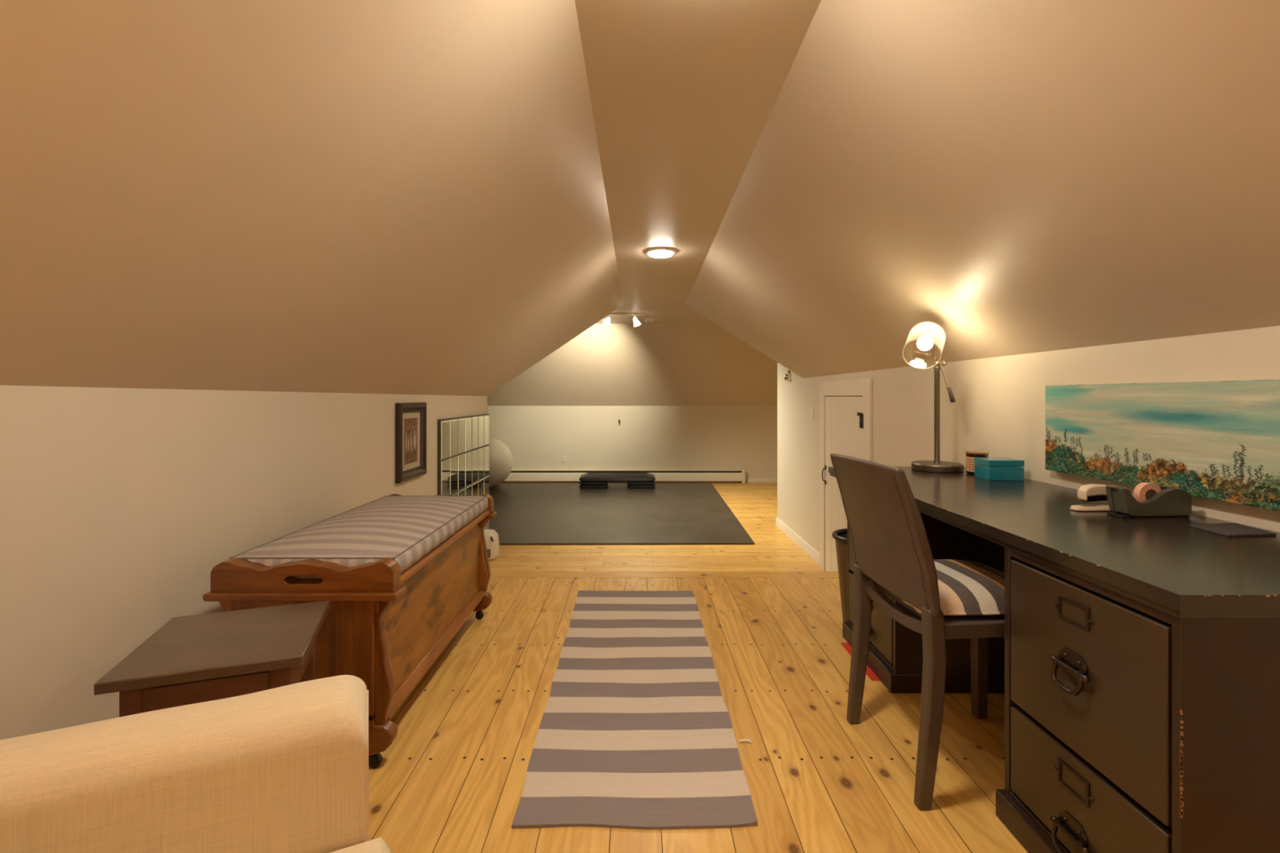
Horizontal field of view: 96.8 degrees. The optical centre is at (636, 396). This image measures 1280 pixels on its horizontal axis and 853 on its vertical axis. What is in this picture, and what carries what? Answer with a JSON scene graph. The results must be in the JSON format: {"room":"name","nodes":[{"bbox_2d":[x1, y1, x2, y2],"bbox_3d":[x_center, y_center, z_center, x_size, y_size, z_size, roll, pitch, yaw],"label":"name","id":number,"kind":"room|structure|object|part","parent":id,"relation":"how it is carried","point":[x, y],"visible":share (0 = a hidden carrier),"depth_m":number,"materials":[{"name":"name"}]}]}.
{"room":"attic home office","nodes":[
{"label":"attic home office","id":0,"kind":"room"},
{"bbox_2d":[0,385,487,740],"bbox_3d":[-2.635,0.210,4.025,2.330,2.699,12.450,0,0,0],"label":"wall","id":1,"kind":"structure","parent":0,"point":[119,507],"depth_m":1.68,"materials":[{"name":"beige paint"}]},
{"bbox_2d":[395,402,426,483],"bbox_3d":[-1.453,0.285,3.682,0.034,0.490,0.440,0,0,0],"label":"picture frame","id":2,"kind":"object","parent":1,"relation":"attached to","point":[411,418],"visible":1,"depth_m":3.66,"materials":[{"name":"brown wood"}]},
{"bbox_2d":[404,417,417,464],"bbox_3d":[-1.460,0.285,3.682,0.001,0.290,0.210,0,0,0],"label":"photograph","id":3,"kind":"object","parent":2,"relation":"attached to","point":[411,424],"depth_m":3.67},
{"bbox_2d":[437,413,488,532],"bbox_3d":[-1.455,0.770,4.890,0.024,1.200,1.390,0,0,0],"label":"wall mirror","id":4,"kind":"object","parent":1,"relation":"attached to","point":[463,442],"visible":0.62,"depth_m":4.76,"materials":[{"name":"brown mirror"}]},
{"bbox_2d":[490,571,838,577],"bbox_3d":[0.110,1.145,3.614,3.160,0.030,0.122,0,0,0],"label":"trim","id":5,"kind":"structure","parent":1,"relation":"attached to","point":[493,574],"depth_m":3.62,"materials":[{"name":"brown wood"}]},
{"bbox_2d":[487,405,777,482],"bbox_3d":[-0.100,0.864,10.250,7.400,1.392,0.001,0,0,0],"label":"wall","id":6,"kind":"structure","parent":0,"point":[535,437],"depth_m":10.25,"materials":[{"name":"beige paint"}]},
{"bbox_2d":[561,455,565,462],"bbox_3d":[-1.310,1.129,10.245,0.070,0.120,0.011,0,0,0],"label":"wall outlet","id":7,"kind":"object","parent":6,"relation":"attached to","point":[563,457],"visible":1,"depth_m":10.24,"materials":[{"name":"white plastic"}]},
{"bbox_2d":[503,469,745,483],"bbox_3d":[-0.480,1.430,10.200,4.840,0.240,0.100,0,0,0],"label":"baseboard heater","id":8,"kind":"object","parent":6,"relation":"attached to","point":[515,475],"visible":0.79,"depth_m":10.16,"materials":[{"name":"beige metal"}]},
{"bbox_3d":[-0.510,1.438,10.162,4.780,0.153,0.015,0,0,0],"label":"panel","id":9,"kind":"part","parent":8,"relation":"part of","materials":[{"name":"white metal"}]},
{"bbox_3d":[-0.510,1.421,10.206,4.780,0.218,0.088,0,0,0],"label":"panel","id":10,"kind":"part","parent":8,"relation":"part of","materials":[{"name":"white metal"}]},
{"bbox_2d":[746,478,777,482],"bbox_3d":[2.790,1.512,10.242,1.620,0.075,0.016,0,0,0],"label":"baseboard","id":11,"kind":"structure","parent":6,"relation":"attached to","point":[748,480],"depth_m":10.23,"materials":[{"name":"white paint"}]},
{"bbox_2d":[0,0,1279,405],"bbox_3d":[-0.100,-0.485,4.025,7.400,1.307,12.450,0,0,0],"label":"ceiling","id":12,"kind":"structure","parent":0,"point":[453,197],"depth_m":1.70,"materials":[{"name":"beige paint"}]},
{"bbox_2d":[603,312,645,326],"bbox_3d":[-0.199,-1.044,7.759,0.639,0.189,0.134,0,0,7],"label":"track light","id":13,"kind":"object","parent":12,"relation":"attached to","point":[606,322],"visible":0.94,"depth_m":7.73,"materials":[{"name":"beige plastic"}]},
{"bbox_2d":[644,317,653,323],"bbox_3d":[0.185,-1.109,8.300,0.136,0.060,0.136,0,0,0],"label":"smoke detector","id":14,"kind":"object","parent":12,"relation":"attached to","point":[650,320],"visible":1,"depth_m":8.25,"materials":[{"name":"white plastic"}]},
{"bbox_2d":[645,247,676,257],"bbox_3d":[0.190,-1.119,4.457,0.244,0.039,0.244,0,0,0],"label":"recessed light","id":15,"kind":"object","parent":12,"relation":"in","point":[657,252],"visible":1,"depth_m":4.39,"materials":[{"name":"white plastic"}]},
{"bbox_2d":[648,250,672,257],"bbox_3d":[0.190,-1.115,4.457,0.188,0.029,0.188,0,0,0],"label":"diffuser","id":16,"kind":"object","parent":15,"relation":"attached to","point":[657,254],"depth_m":4.41,"materials":[{"name":"white glass"}]},
{"bbox_2d":[488,482,826,571],"bbox_3d":[-0.100,1.560,7.088,7.400,0.021,6.325,0,0,0],"label":"floor","id":17,"kind":"structure","parent":0,"point":[754,504],"depth_m":5.60,"materials":[{"name":"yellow wood"}]},
{"bbox_2d":[484,528,499,560],"bbox_3d":[-1.425,1.415,5.447,0.200,0.270,0.216,0,0,0],"label":"heater","id":18,"kind":"object","parent":17,"relation":"on","point":[491,538],"visible":0.63,"depth_m":5.37,"materials":[{"name":"white plastic"}]},
{"bbox_2d":[486,549,490,557],"bbox_3d":[-1.425,1.474,5.347,0.100,0.071,0.010,0,0,0],"label":"grille","id":19,"kind":"object","parent":18,"relation":"attached to","point":[488,551],"depth_m":5.34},
{"bbox_2d":[488,483,754,545],"bbox_3d":[-0.812,1.542,7.995,4.275,0.016,4.130,0,0,0],"label":"exercise mat","id":20,"kind":"object","parent":17,"relation":"on","point":[528,513],"visible":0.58,"depth_m":7.33,"materials":[{"name":"black rubber"}]},
{"bbox_2d":[488,437,512,487],"bbox_3d":[-2.521,1.114,9.600,0.840,0.840,0.840,0,0,0],"label":"exercise ball","id":21,"kind":"object","parent":20,"relation":"on","point":[500,459],"visible":0.38,"depth_m":9.36,"materials":[{"name":"beige plastic"}]},
{"bbox_2d":[578,472,655,488],"bbox_3d":[-0.327,1.426,9.700,1.290,0.212,0.490,0,0,0],"label":"step","id":22,"kind":"structure","parent":20,"relation":"on","point":[588,480],"depth_m":9.47,"materials":[{"name":"grey plastic"}]},
{"bbox_2d":[368,577,1027,852],"bbox_3d":[0.118,1.140,0.676,3.177,0.021,5.753,0,0,0],"label":"floor","id":23,"kind":"structure","parent":0,"point":[451,779],"depth_m":1.85,"materials":[{"name":"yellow wood"}]},
{"bbox_2d":[0,675,390,852],"bbox_3d":[-0.735,0.727,0.525,0.953,0.805,0.862,0,0,-25],"label":"sofa","id":24,"kind":"object","parent":23,"relation":"on","point":[285,769],"visible":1,"depth_m":0.86,"materials":[{"name":"beige fabric"}]},
{"bbox_2d":[329,837,390,852],"bbox_3d":[-0.607,0.763,0.586,0.671,0.134,0.515,0,0,-25],"label":"seat cushion","id":25,"kind":"object","parent":24,"relation":"on","point":[337,845],"depth_m":0.92,"materials":[{"name":"beige fabric"}]},
{"bbox_2d":[93,600,330,717],"bbox_3d":[-0.976,0.853,1.372,0.368,0.555,0.368,0,0,-20],"label":"side table","id":26,"kind":"object","parent":23,"relation":"on","point":[189,660],"visible":0.6,"depth_m":1.26,"materials":[{"name":"brown wood"}]},
{"bbox_3d":[-1.058,0.865,1.198,0.038,0.531,0.038,0,0,-20],"label":"leg","id":27,"kind":"part","parent":26,"relation":"part of","materials":[{"name":"brown wood"}]},
{"bbox_3d":[-0.919,0.645,1.228,0.214,0.069,0.006,0,0,-20],"label":"drawer","id":28,"kind":"part","parent":26,"relation":"part of","materials":[{"name":"brown wood"}]},
{"bbox_3d":[-0.802,0.865,1.290,0.038,0.531,0.038,0,0,-20],"label":"leg","id":29,"kind":"part","parent":26,"relation":"part of","materials":[{"name":"brown wood"}]},
{"bbox_3d":[-0.894,0.865,1.545,0.038,0.531,0.038,0,0,-20],"label":"leg","id":30,"kind":"part","parent":26,"relation":"part of","materials":[{"name":"brown wood"}]},
{"bbox_2d":[202,493,497,768],"bbox_3d":[-1.006,0.814,2.310,0.580,0.633,1.228,0,0,0],"label":"storage bench","id":31,"kind":"object","parent":23,"relation":"on","point":[384,627],"visible":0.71,"depth_m":1.72,"materials":[{"name":"brown wood"}]},
{"bbox_3d":[-1.006,0.602,1.735,0.580,0.023,0.078,0,0,0],"label":"moulding","id":32,"kind":"part","parent":31,"relation":"part of","materials":[{"name":"brown wood"}]},
{"bbox_3d":[-1.006,0.546,1.735,0.550,0.098,0.054,0,0,0],"label":"handle rail","id":33,"kind":"part","parent":31,"relation":"part of","materials":[{"name":"brown wood"}]},
{"bbox_3d":[-1.006,0.787,1.735,0.538,0.425,0.030,0,0,0],"label":"panel","id":34,"kind":"part","parent":31,"relation":"part of","materials":[{"name":"brown wood"}]},
{"bbox_2d":[229,495,488,578],"bbox_3d":[-1.006,0.519,2.311,0.531,0.094,1.117,0,0,0],"label":"bench cushion","id":35,"kind":"object","parent":31,"relation":"on","point":[405,529],"visible":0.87,"depth_m":2.03,"materials":[{"name":"white fabric"}]},
{"bbox_3d":[-0.779,0.772,1.761,0.073,0.393,0.022,0,0,0],"label":"edge moulding","id":36,"kind":"part","parent":31,"relation":"part of","materials":[{"name":"brown wood"}]},
{"bbox_3d":[-0.795,0.787,2.310,0.022,0.385,1.120,0,0,0],"label":"panel","id":37,"kind":"part","parent":31,"relation":"part of","materials":[{"name":"brown wood"}]},
{"bbox_3d":[-0.783,0.982,2.310,0.046,0.040,1.120,0,0,0],"label":"rail","id":38,"kind":"part","parent":31,"relation":"part of","materials":[{"name":"brown wood"}]},
{"bbox_3d":[-1.006,0.546,2.885,0.550,0.098,0.054,0,0,0],"label":"handle rail","id":39,"kind":"part","parent":31,"relation":"part of","materials":[{"name":"brown wood"}]},
{"bbox_3d":[-0.771,0.584,2.310,0.070,0.033,1.140,0,0,0],"label":"rail","id":40,"kind":"part","parent":31,"relation":"part of","materials":[{"name":"brown wood"}]},
{"bbox_3d":[-0.779,0.772,2.859,0.073,0.393,0.022,0,0,0],"label":"edge moulding","id":41,"kind":"part","parent":31,"relation":"part of","materials":[{"name":"brown wood"}]},
{"bbox_3d":[-1.006,0.787,2.885,0.538,0.425,0.030,0,0,0],"label":"panel","id":42,"kind":"part","parent":31,"relation":"part of","materials":[{"name":"brown wood"}]},
{"bbox_3d":[-1.006,0.602,2.885,0.580,0.023,0.078,0,0,0],"label":"moulding","id":43,"kind":"part","parent":31,"relation":"part of","materials":[{"name":"brown wood"}]},
{"bbox_2d":[511,590,757,829],"bbox_3d":[-0.005,1.123,2.386,0.664,0.012,1.806,0,0,0],"label":"runner rug","id":44,"kind":"object","parent":23,"relation":"on","point":[635,731],"visible":1,"depth_m":1.92,"materials":[{"name":"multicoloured fabric"}]},
{"bbox_2d":[738,738,751,743],"bbox_3d":[0.355,1.125,1.855,0.042,0.008,0.015,0,0,10],"label":"paper scrap","id":45,"kind":"object","parent":23,"relation":"on","point":[743,740],"visible":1,"depth_m":1.85,"materials":[{"name":"white paper"}]},
{"bbox_2d":[831,528,847,622],"bbox_3d":[1.125,0.909,2.832,0.290,0.442,0.290,0,0,0],"label":"waste bin","id":46,"kind":"object","parent":23,"relation":"on","point":[840,535],"visible":0.28,"depth_m":2.81,"materials":[{"name":"black plastic"}]},
{"bbox_2d":[840,642,879,680],"bbox_3d":[0.953,1.128,2.430,0.040,0.004,0.340,0,0,0],"label":"card","id":47,"kind":"object","parent":23,"relation":"on","point":[872,676],"visible":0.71,"depth_m":2.34,"materials":[{"name":"red paper"}]},
{"bbox_2d":[830,453,1004,810],"bbox_3d":[0.960,0.661,1.786,0.577,0.938,0.454,0,0,-5],"label":"desk chair","id":48,"kind":"object","parent":23,"relation":"on","point":[893,557],"visible":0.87,"depth_m":1.65,"materials":[{"name":"brown wood"}]},
{"bbox_3d":[0.772,0.858,1.975,0.078,0.545,0.044,0,0,-5],"label":"leg","id":49,"kind":"part","parent":48,"relation":"part of","materials":[{"name":"brown wood"}]},
{"bbox_3d":[0.742,0.400,1.767,0.140,0.416,0.454,0,0,-5],"label":"backrest","id":50,"kind":"part","parent":48,"relation":"part of","materials":[{"name":"brown wood"}]},
{"bbox_3d":[0.807,0.858,1.568,0.078,0.545,0.044,0,0,-5],"label":"leg","id":51,"kind":"part","parent":48,"relation":"part of","materials":[{"name":"brown wood"}]},
{"bbox_3d":[1.017,0.660,1.792,0.435,0.071,0.434,0,0,-5],"label":"seat frame","id":52,"kind":"part","parent":48,"relation":"part of","materials":[{"name":"brown wood"}]},
{"bbox_2d":[902,559,1004,615],"bbox_3d":[1.004,0.586,1.790,0.421,0.082,0.408,0,0,-5],"label":"seat cushion","id":53,"kind":"object","parent":48,"relation":"on","point":[966,588],"visible":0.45,"depth_m":1.65,"materials":[{"name":"multicoloured fabric"}]},
{"bbox_3d":[1.205,0.892,2.004,0.050,0.475,0.042,0,0,-5],"label":"leg","id":54,"kind":"part","parent":48,"relation":"part of","materials":[{"name":"brown wood"}]},
{"bbox_2d":[842,512,1004,693],"bbox_3d":[1.311,0.765,2.418,0.710,0.730,0.513,0,0,0],"label":"file cabinet","id":55,"kind":"object","parent":23,"relation":"on","point":[895,653],"visible":0.1,"depth_m":2.17,"materials":[{"name":"brown paint"}]},
{"bbox_3d":[0.995,0.926,2.417,0.020,0.220,0.443,0,0,0],"label":"drawer","id":56,"kind":"part","parent":55,"relation":"part of","materials":[{"name":"brown paint"}]},
{"bbox_3d":[0.995,0.615,2.417,0.020,0.370,0.443,0,0,0],"label":"drawer","id":57,"kind":"part","parent":55,"relation":"part of","materials":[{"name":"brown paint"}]},
{"bbox_2d":[995,546,1279,852],"bbox_3d":[1.311,0.765,1.278,0.710,0.730,0.513,0,0,0],"label":"file cabinet","id":58,"kind":"object","parent":23,"relation":"on","point":[1132,726],"visible":0.98,"depth_m":1.14,"materials":[{"name":"brown paint"}]},
{"bbox_2d":[828,466,1279,617],"bbox_3d":[1.330,0.378,1.954,0.712,0.044,1.871,0,0,0],"label":"desktop","id":59,"kind":"object","parent":58,"relation":"on","point":[1168,565],"visible":0.98,"depth_m":1.39,"materials":[{"name":"brown wood"}]},
{"bbox_2d":[902,325,964,472],"bbox_3d":[1.410,0.002,2.694,0.230,0.708,0.377,0,0,35],"label":"desk lamp","id":60,"kind":"object","parent":59,"relation":"on","point":[927,335],"visible":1,"depth_m":2.72,"materials":[{"name":"silver metal"}]},
{"bbox_3d":[1.351,-0.253,2.666,0.072,0.077,0.079,0,0,0],"label":"bulb","id":61,"kind":"part","parent":60,"relation":"part of","materials":[{"name":"white glass"}]},
{"bbox_2d":[920,325,937,361],"bbox_3d":[1.417,-0.251,2.732,0.150,0.183,0.067,0,0,-35],"label":"bulb","id":62,"kind":"object","parent":60,"relation":"attached to","point":[928,331],"depth_m":2.71,"materials":[{"name":"white glass"}]},
{"bbox_3d":[1.492,-0.060,2.726,0.068,0.180,0.024,0,0,37],"label":"lever","id":63,"kind":"part","parent":60,"relation":"part of","materials":[{"name":"silver metal"}]},
{"bbox_2d":[964,450,988,475],"bbox_3d":[1.562,0.303,2.610,0.094,0.105,0.094,0,0,0],"label":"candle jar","id":64,"kind":"object","parent":59,"relation":"on","point":[970,455],"visible":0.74,"depth_m":2.58,"materials":[{"name":"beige glass"}]},
{"bbox_3d":[1.562,0.257,2.610,0.094,0.011,0.094,0,0,0],"label":"lid","id":65,"kind":"part","parent":64,"relation":"part of","materials":[{"name":"orange metal"}]},
{"bbox_2d":[973,457,1024,480],"bbox_3d":[1.563,0.313,2.455,0.147,0.086,0.113,0,0,2],"label":"lidded box","id":66,"kind":"object","parent":59,"relation":"on","point":[986,468],"visible":1,"depth_m":2.40,"materials":[{"name":"teal paint"}]},
{"bbox_3d":[1.563,0.283,2.455,0.147,0.027,0.113,0,0,1],"label":"lid","id":67,"kind":"part","parent":66,"relation":"part of","materials":[{"name":"teal paint"}]},
{"bbox_2d":[1070,484,1126,511],"bbox_3d":[1.450,0.315,1.780,0.180,0.079,0.039,0,0,-4],"label":"stapler","id":68,"kind":"object","parent":59,"relation":"on","point":[1089,492],"visible":0.7,"depth_m":1.77,"materials":[{"name":"beige plastic"}]},
{"bbox_3d":[1.463,0.308,1.781,0.153,0.067,0.032,0,0,-4],"label":"arm","id":69,"kind":"part","parent":68,"relation":"part of","materials":[{"name":"beige plastic"}]},
{"bbox_2d":[1105,482,1191,517],"bbox_3d":[1.528,0.307,1.700,0.220,0.098,0.060,0,0,-3],"label":"tape dispenser","id":70,"kind":"object","parent":59,"relation":"on","point":[1148,500],"visible":1,"depth_m":1.67,"materials":[{"name":"grey plastic"}]},
{"bbox_2d":[1189,523,1275,537],"bbox_3d":[1.579,0.353,1.508,0.162,0.006,0.138,0,0,0],"label":"closed notebook","id":71,"kind":"object","parent":59,"relation":"on","point":[1228,530],"visible":1,"depth_m":1.49,"materials":[{"name":"black"}]},
{"bbox_3d":[0.971,0.994,1.280,0.029,0.088,0.109,0,0,0],"label":"bail handle","id":72,"kind":"part","parent":58,"relation":"part of","materials":[{"name":"brown metal"}]},
{"bbox_3d":[0.971,0.619,1.280,0.029,0.088,0.109,0,0,0],"label":"bail handle","id":73,"kind":"part","parent":58,"relation":"part of","materials":[{"name":"brown metal"}]},
{"bbox_3d":[0.995,0.926,1.278,0.020,0.220,0.443,0,0,0],"label":"drawer","id":74,"kind":"part","parent":58,"relation":"part of","materials":[{"name":"brown paint"}]},
{"bbox_3d":[0.995,0.615,1.278,0.020,0.370,0.443,0,0,0],"label":"drawer","id":75,"kind":"part","parent":58,"relation":"part of","materials":[{"name":"brown paint"}]},
{"bbox_2d":[777,325,1279,553],"bbox_3d":[2.645,0.210,4.025,1.910,2.699,12.450,0,0,0],"label":"wall","id":76,"kind":"structure","parent":0,"point":[999,407],"depth_m":2.67,"materials":[{"name":"beige paint"}]},
{"bbox_2d":[784,370,791,381],"bbox_3d":[1.659,-0.228,6.270,0.062,0.120,0.090,0,0,0],"label":"sensor","id":77,"kind":"object","parent":76,"relation":"attached to","point":[787,376],"visible":1,"depth_m":6.24,"materials":[{"name":"white plastic"}]},
{"bbox_2d":[775,516,819,565],"bbox_3d":[1.732,1.500,6.018,0.116,0.100,1.656,0,0,0],"label":"baseboard","id":78,"kind":"structure","parent":76,"relation":"attached to","point":[801,543],"depth_m":5.87,"materials":[{"name":"white paint"}]},
{"bbox_2d":[822,396,863,571],"bbox_3d":[1.665,0.772,4.620,0.050,1.544,0.876,0,0,0],"label":"door","id":79,"kind":"structure","parent":76,"relation":"in","point":[844,416],"depth_m":4.75,"materials":[{"name":"white paint"}]},
{"bbox_3d":[1.659,0.694,5.038,0.038,0.170,0.024,0,0,0],"label":"handle","id":80,"kind":"part","parent":79,"relation":"part of","materials":[{"name":"black metal"}]},
{"bbox_2d":[819,377,872,570],"bbox_3d":[1.679,0.708,4.628,0.022,1.685,1.113,0,0,0],"label":"trim","id":81,"kind":"structure","parent":76,"relation":"attached to","point":[863,387],"depth_m":4.71,"materials":[{"name":"white paint"}]},
{"bbox_2d":[1045,379,1279,511],"bbox_3d":[1.671,0.126,1.729,0.039,0.339,1.138,0,0,0],"label":"canvas painting","id":82,"kind":"object","parent":76,"relation":"attached to","point":[1213,440],"visible":0.99,"depth_m":1.74}
]}

